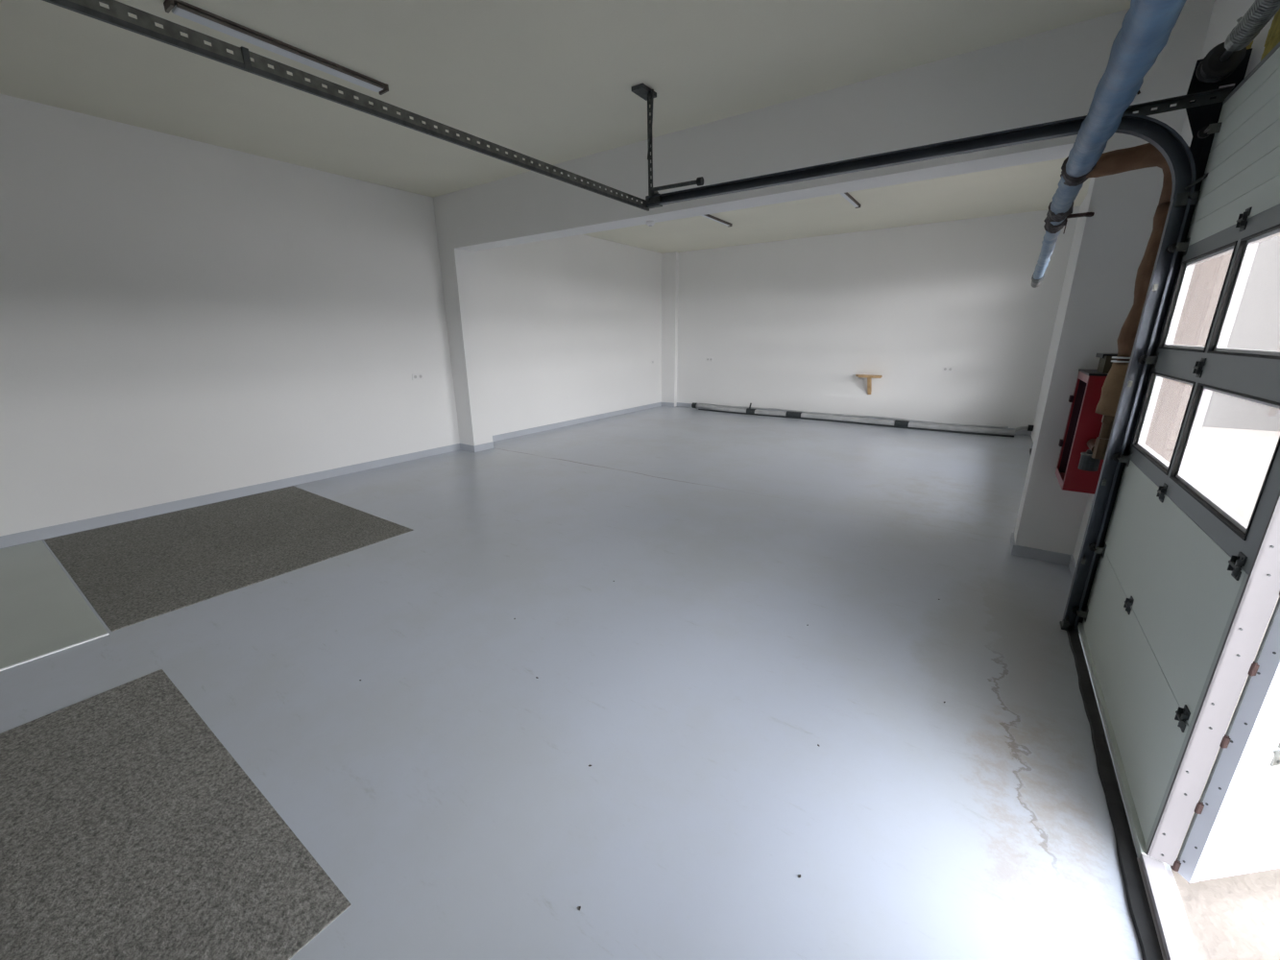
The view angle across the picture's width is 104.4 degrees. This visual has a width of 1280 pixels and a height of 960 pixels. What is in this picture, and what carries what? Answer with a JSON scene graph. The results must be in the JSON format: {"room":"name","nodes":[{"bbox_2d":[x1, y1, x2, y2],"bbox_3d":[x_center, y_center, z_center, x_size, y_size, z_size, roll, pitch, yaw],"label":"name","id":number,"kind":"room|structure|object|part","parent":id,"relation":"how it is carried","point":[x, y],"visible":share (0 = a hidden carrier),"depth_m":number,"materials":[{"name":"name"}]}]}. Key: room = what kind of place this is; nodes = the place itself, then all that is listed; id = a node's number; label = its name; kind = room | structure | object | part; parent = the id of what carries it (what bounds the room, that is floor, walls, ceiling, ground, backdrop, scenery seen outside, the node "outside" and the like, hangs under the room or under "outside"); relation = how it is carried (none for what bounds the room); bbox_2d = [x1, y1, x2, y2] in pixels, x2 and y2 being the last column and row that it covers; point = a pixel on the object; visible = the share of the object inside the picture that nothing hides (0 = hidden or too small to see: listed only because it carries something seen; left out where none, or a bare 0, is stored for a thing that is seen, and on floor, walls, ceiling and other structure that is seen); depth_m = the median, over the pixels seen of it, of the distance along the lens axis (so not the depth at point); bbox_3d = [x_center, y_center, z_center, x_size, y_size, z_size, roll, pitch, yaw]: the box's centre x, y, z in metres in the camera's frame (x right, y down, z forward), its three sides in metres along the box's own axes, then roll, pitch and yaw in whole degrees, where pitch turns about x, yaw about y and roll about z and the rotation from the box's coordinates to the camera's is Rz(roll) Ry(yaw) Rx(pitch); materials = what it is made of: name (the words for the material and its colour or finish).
{"room":"garage","nodes":[
{"label":"garage","id":0,"kind":"room"},
{"bbox_2d":[0,94,661,536],"bbox_3d":[-4.404,-1.438,4.799,0.250,3.365,17.600,11,19,33],"label":"wall","id":1,"kind":"structure","parent":0,"point":[181,318],"depth_m":5.01,"materials":[{"name":"paint"}]},
{"bbox_2d":[0,402,661,548],"bbox_3d":[-4.339,0.163,5.147,0.062,0.095,17.080,11,19,33],"label":"baseboard","id":2,"kind":"structure","parent":1,"relation":"attached to","point":[16,539],"depth_m":5.26,"materials":[{"name":"paint"}]},
{"bbox_2d":[411,373,423,380],"bbox_3d":[-2.991,-1.393,6.683,0.012,0.084,0.158,11,19,33],"label":"wall socket","id":3,"kind":"object","parent":1,"relation":"attached to","point":[416,376],"visible":1,"depth_m":6.68,"materials":[{"name":"white plastic"}]},
{"bbox_2d":[438,248,492,445],"bbox_3d":[-2.477,-1.784,7.097,0.380,2.725,0.340,11,19,33],"label":"pillar","id":4,"kind":"structure","parent":1,"relation":"attached to","point":[458,267],"depth_m":6.93,"materials":[{"name":"paint"}]},
{"bbox_2d":[459,441,494,452],"bbox_3d":[-2.445,-0.515,7.440,0.342,0.095,0.352,11,19,33],"label":"trim","id":5,"kind":"structure","parent":1,"relation":"attached to","point":[479,447],"depth_m":7.32,"materials":[{"name":"paint"}]},
{"bbox_2d":[433,0,1214,251],"bbox_3d":[0.248,-2.887,4.778,7.070,0.640,0.310,11,19,33],"label":"beam","id":6,"kind":"structure","parent":1,"relation":"attached to","point":[1055,74],"depth_m":3.71,"materials":[{"name":"paint"}]},
{"bbox_2d":[0,0,1131,253],"bbox_3d":[-1.482,-2.605,2.338,7.400,0.200,17.600,11,19,33],"label":"ceiling","id":7,"kind":"structure","parent":0,"point":[550,82],"depth_m":3.46,"materials":[{"name":"paint"}]},
{"bbox_2d":[163,0,388,95],"bbox_3d":[-2.211,-2.710,3.154,0.117,0.040,1.202,11,19,33],"label":"recessed light","id":8,"kind":"object","parent":7,"relation":"in","point":[180,8],"visible":1,"depth_m":3.03,"materials":[{"name":"white plastic"}]},
{"bbox_2d":[631,82,656,195],"bbox_3d":[0.026,-2.480,3.729,0.179,0.836,0.390,1,16,6],"label":"hanger","id":9,"kind":"object","parent":7,"relation":"hanging from","point":[643,91],"visible":0.85,"depth_m":3.67,"materials":[{"name":"black metal"}]},
{"bbox_2d":[42,0,649,211],"bbox_3d":[-0.977,-1.624,2.286,0.050,0.066,3.600,11,19,33],"label":"bar","id":10,"kind":"object","parent":9,"relation":"attached to","point":[117,14],"visible":1,"depth_m":1.85,"materials":[{"name":"black metal"}]},
{"bbox_2d":[646,220,654,226],"bbox_3d":[0.106,-2.615,5.069,0.090,0.042,0.090,11,19,33],"label":"ceiling sensor","id":11,"kind":"object","parent":7,"relation":"attached to","point":[648,223],"visible":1,"depth_m":5.04,"materials":[{"name":"white plastic"}]},
{"bbox_2d":[700,214,732,226],"bbox_3d":[1.185,-4.066,7.752,0.071,0.040,1.052,11,19,33],"label":"recessed light","id":12,"kind":"object","parent":7,"relation":"in","point":[708,216],"visible":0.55,"depth_m":7.76,"materials":[{"name":"white plastic"}]},
{"bbox_2d":[840,192,860,208],"bbox_3d":[2.786,-3.749,6.609,0.071,0.040,1.032,11,19,33],"label":"recessed light","id":13,"kind":"object","parent":7,"relation":"in","point":[847,196],"visible":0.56,"depth_m":6.64,"materials":[{"name":"white plastic"}]},
{"bbox_2d":[0,406,1171,959],"bbox_3d":[-1.500,0.811,3.358,7.290,0.200,17.600,11,19,33],"label":"floor","id":14,"kind":"structure","parent":0,"point":[449,792],"depth_m":2.27,"materials":[{"name":"grey concrete"}]},
{"bbox_2d":[0,540,108,671],"bbox_3d":[-4.570,0.920,2.691,2.415,0.008,1.995,11,19,33],"label":"floor plate","id":15,"kind":"object","parent":14,"relation":"on","point":[42,613],"visible":1,"depth_m":3.06,"materials":[{"name":"white"}]},
{"bbox_2d":[0,669,351,959],"bbox_3d":[-2.197,1.332,1.207,1.910,0.004,1.975,11,19,33],"label":"floor mat","id":16,"kind":"object","parent":14,"relation":"on","point":[129,831],"visible":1,"depth_m":1.63,"materials":[{"name":"grey carpet"}]},
{"bbox_2d":[44,485,412,631],"bbox_3d":[-3.474,0.469,4.230,2.385,0.004,1.860,11,19,33],"label":"floor mat","id":17,"kind":"object","parent":14,"relation":"on","point":[134,571],"visible":1,"depth_m":3.97,"materials":[{"name":"grey carpet"}]},
{"bbox_2d":[691,402,1033,437],"bbox_3d":[3.699,-1.258,9.572,6.162,0.243,0.238,11,20,35],"label":"drain pipe","id":18,"kind":"object","parent":14,"relation":"on","point":[793,414],"visible":1,"depth_m":9.15,"materials":[{"name":"grey plastic"}]},
{"bbox_2d":[676,206,1079,428],"bbox_3d":[3.497,-2.913,9.685,7.400,3.365,0.200,11,19,33],"label":"wall","id":19,"kind":"structure","parent":0,"point":[791,324],"depth_m":8.95,"materials":[{"name":"paint"}]},
{"bbox_2d":[661,251,678,407],"bbox_3d":[0.680,-3.382,11.385,0.360,3.365,0.120,11,19,33],"label":"pillar","id":20,"kind":"structure","parent":19,"relation":"attached to","point":[669,260],"depth_m":11.29,"materials":[{"name":"paint"}]},
{"bbox_2d":[661,402,1031,435],"bbox_3d":[3.444,-1.298,9.989,7.070,0.095,0.132,11,19,33],"label":"baseboard","id":21,"kind":"structure","parent":19,"relation":"attached to","point":[670,404],"depth_m":9.56,"materials":[{"name":"paint"}]},
{"bbox_2d":[855,374,882,394],"bbox_3d":[4.204,-1.755,9.196,0.489,0.362,0.300,11,19,33],"label":"wooden shelf","id":22,"kind":"object","parent":19,"relation":"attached to","point":[869,376],"visible":1,"depth_m":9.14,"materials":[{"name":"brown wood"}]},
{"bbox_2d":[941,366,953,371],"bbox_3d":[5.298,-1.907,8.542,0.158,0.084,0.012,11,19,33],"label":"wall socket","id":23,"kind":"object","parent":19,"relation":"attached to","point":[945,369],"visible":1,"depth_m":8.54,"materials":[{"name":"white plastic"}]},
{"bbox_2d":[1031,0,1274,563],"bbox_3d":[1.516,-0.339,0.833,0.130,3.365,17.200,11,19,33],"label":"wall","id":24,"kind":"structure","parent":0,"point":[1207,279],"depth_m":2.38,"materials":[{"name":"paint"}]},
{"bbox_2d":[645,48,1252,633],"bbox_3d":[1.270,-0.674,3.181,2.960,2.710,0.144,11,19,33],"label":"door track","id":25,"kind":"object","parent":24,"relation":"attached to","point":[1202,103],"visible":0.69,"depth_m":2.41,"materials":[{"name":"metal"}]},
{"bbox_3d":[0.244,-2.051,3.459,0.371,0.034,0.026,11,19,33],"label":"bumper rod","id":26,"kind":"part","parent":25,"relation":"part of","materials":[{"name":"black metal"}]},
{"bbox_3d":[1.083,-1.850,2.975,2.482,0.078,0.048,11,19,33],"label":"horizontal rail","id":27,"kind":"part","parent":25,"relation":"part of","materials":[{"name":"metal"}]},
{"bbox_3d":[2.417,0.807,2.778,0.090,0.070,0.110,11,19,33],"label":"foot plate","id":28,"kind":"part","parent":25,"relation":"part of","materials":[{"name":"black metal"}]},
{"bbox_3d":[2.407,-0.205,2.501,0.058,2.168,0.048,11,19,33],"label":"vertical rail","id":29,"kind":"part","parent":25,"relation":"part of","materials":[{"name":"metal"}]},
{"bbox_3d":[2.263,-1.457,2.236,0.391,0.391,0.048,11,19,33],"label":"curved rail","id":30,"kind":"part","parent":25,"relation":"part of","materials":[{"name":"metal"}]},
{"bbox_2d":[1066,47,1279,959],"bbox_3d":[1.693,0.101,0.828,0.784,2.520,3.650,11,19,33],"label":"door","id":31,"kind":"structure","parent":25,"relation":"attached to","point":[1185,591],"depth_m":1.61,"materials":[{"name":"grey metal"}]},
{"bbox_3d":[1.445,1.234,1.341,0.056,0.027,3.650,11,19,33],"label":"rail","id":32,"kind":"part","parent":31,"relation":"part of","materials":[{"name":"grey metal"}]},
{"bbox_3d":[1.450,1.003,1.270,0.040,0.455,3.650,11,19,33],"label":"panel","id":33,"kind":"part","parent":31,"relation":"part of","materials":[{"name":"white metal"}]},
{"bbox_3d":[1.446,0.547,1.138,0.040,0.495,3.650,11,19,33],"label":"panel","id":34,"kind":"part","parent":31,"relation":"part of","materials":[{"name":"white metal"}]},
{"bbox_3d":[1.435,-0.889,0.723,0.040,0.555,3.650,11,19,33],"label":"panel","id":35,"kind":"part","parent":31,"relation":"part of","materials":[{"name":"white metal"}]},
{"bbox_3d":[2.051,0.709,1.409,0.800,0.961,0.040,-2,16,-7],"label":"panel","id":36,"kind":"part","parent":31,"relation":"part of","materials":[{"name":"white metal"}]},
{"bbox_3d":[2.279,-1.642,2.184,0.440,0.043,0.034,11,19,33],"label":"header arm","id":37,"kind":"part","parent":25,"relation":"part of"},
{"bbox_3d":[2.432,-1.508,2.145,0.163,0.550,0.005,11,19,33],"label":"bearing plate","id":38,"kind":"part","parent":25,"relation":"part of","materials":[{"name":"black metal"}]},
{"bbox_2d":[1196,0,1279,83],"bbox_3d":[1.386,-1.311,0.660,0.124,0.125,3.630,11,19,33],"label":"spring","id":39,"kind":"object","parent":25,"relation":"attached to","point":[1223,59],"visible":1,"depth_m":1.87,"materials":[{"name":"grey metal"}]},
{"bbox_2d":[1010,531,1076,578],"bbox_3d":[2.765,0.620,3.397,0.347,0.080,1.240,11,19,33],"label":"trim","id":40,"kind":"structure","parent":24,"relation":"attached to","point":[1016,550],"depth_m":3.62,"materials":[{"name":"paint"}]},
{"bbox_2d":[1055,368,1108,494],"bbox_3d":[2.841,-0.320,3.134,0.220,0.712,0.481,11,19,33],"label":"upper cabinet","id":41,"kind":"object","parent":24,"relation":"attached to","point":[1083,424],"visible":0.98,"depth_m":3.02,"materials":[{"name":"red metal"}]},
{"bbox_3d":[2.844,-0.655,3.033,0.206,0.012,0.480,11,19,33],"label":"lid","id":42,"kind":"part","parent":41,"relation":"part of","materials":[{"name":"black plastic"}]},
{"bbox_2d":[1095,353,1117,373],"bbox_3d":[2.840,-0.701,2.973,0.150,0.108,0.250,11,19,33],"label":"box","id":43,"kind":"object","parent":41,"relation":"on","point":[1104,364],"visible":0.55,"depth_m":2.92,"materials":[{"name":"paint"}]},
{"bbox_3d":[2.840,-0.741,2.961,0.150,0.023,0.250,11,19,33],"label":"lid","id":44,"kind":"part","parent":43,"relation":"part of","materials":[{"name":"black plastic"}]},
{"bbox_2d":[1014,124,1183,555],"bbox_3d":[3.026,-0.757,3.393,0.335,2.725,0.310,11,19,33],"label":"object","id":45,"kind":"structure","parent":24,"relation":"attached to","point":[1112,243],"depth_m":3.20,"materials":[{"name":"paint"}]},
{"bbox_2d":[1031,0,1189,438],"bbox_3d":[1.375,-0.526,1.198,0.532,1.434,8.706,11,19,33],"label":"insulated pipe","id":46,"kind":"object","parent":24,"relation":"attached to","point":[1147,25],"visible":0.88,"depth_m":2.36,"materials":[{"name":"blue plastic"}]},
{"bbox_2d":[1077,436,1109,471],"bbox_3d":[2.598,-0.161,2.848,0.108,0.199,0.274,11,19,33],"label":"valve","id":47,"kind":"object","parent":46,"relation":"attached to","point":[1090,460],"visible":0.94,"depth_m":2.81,"materials":[{"name":"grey metal"}]},
{"bbox_2d":[1222,41,1279,104],"bbox_3d":[1.441,-1.168,0.649,0.045,0.018,3.650,11,19,33],"label":"door frame","id":48,"kind":"structure","parent":24,"relation":"attached to","point":[1277,46],"depth_m":1.84,"materials":[{"name":"grey metal"}]},
{"bbox_2d":[1260,8,1279,60],"bbox_3d":[2.316,-1.691,1.785,0.016,0.362,0.170,11,19,33],"label":"strip","id":49,"kind":"object","parent":24,"relation":"attached to","point":[1272,39],"visible":0.52,"depth_m":1.82,"materials":[{"name":"yellow"}]},
{"label":"outside","id":50,"kind":"structure","parent":0,"visible":0},
{"bbox_2d":[1169,426,1279,959],"bbox_3d":[15.466,2.850,-4.020,29.310,0.220,60.000,11,19,33],"label":"ground","id":51,"kind":"structure","parent":50,"point":[1237,917],"depth_m":1.52,"materials":[{"name":"beige concrete"}]},
{"bbox_2d":[1202,235,1279,432],"bbox_3d":[17.074,-4.653,9.744,12.100,6.530,11.000,11,19,33],"label":"wall","id":52,"kind":"structure","parent":51,"relation":"on","point":[1256,326],"depth_m":8.30,"materials":[{"name":"white paint"}]}
]}

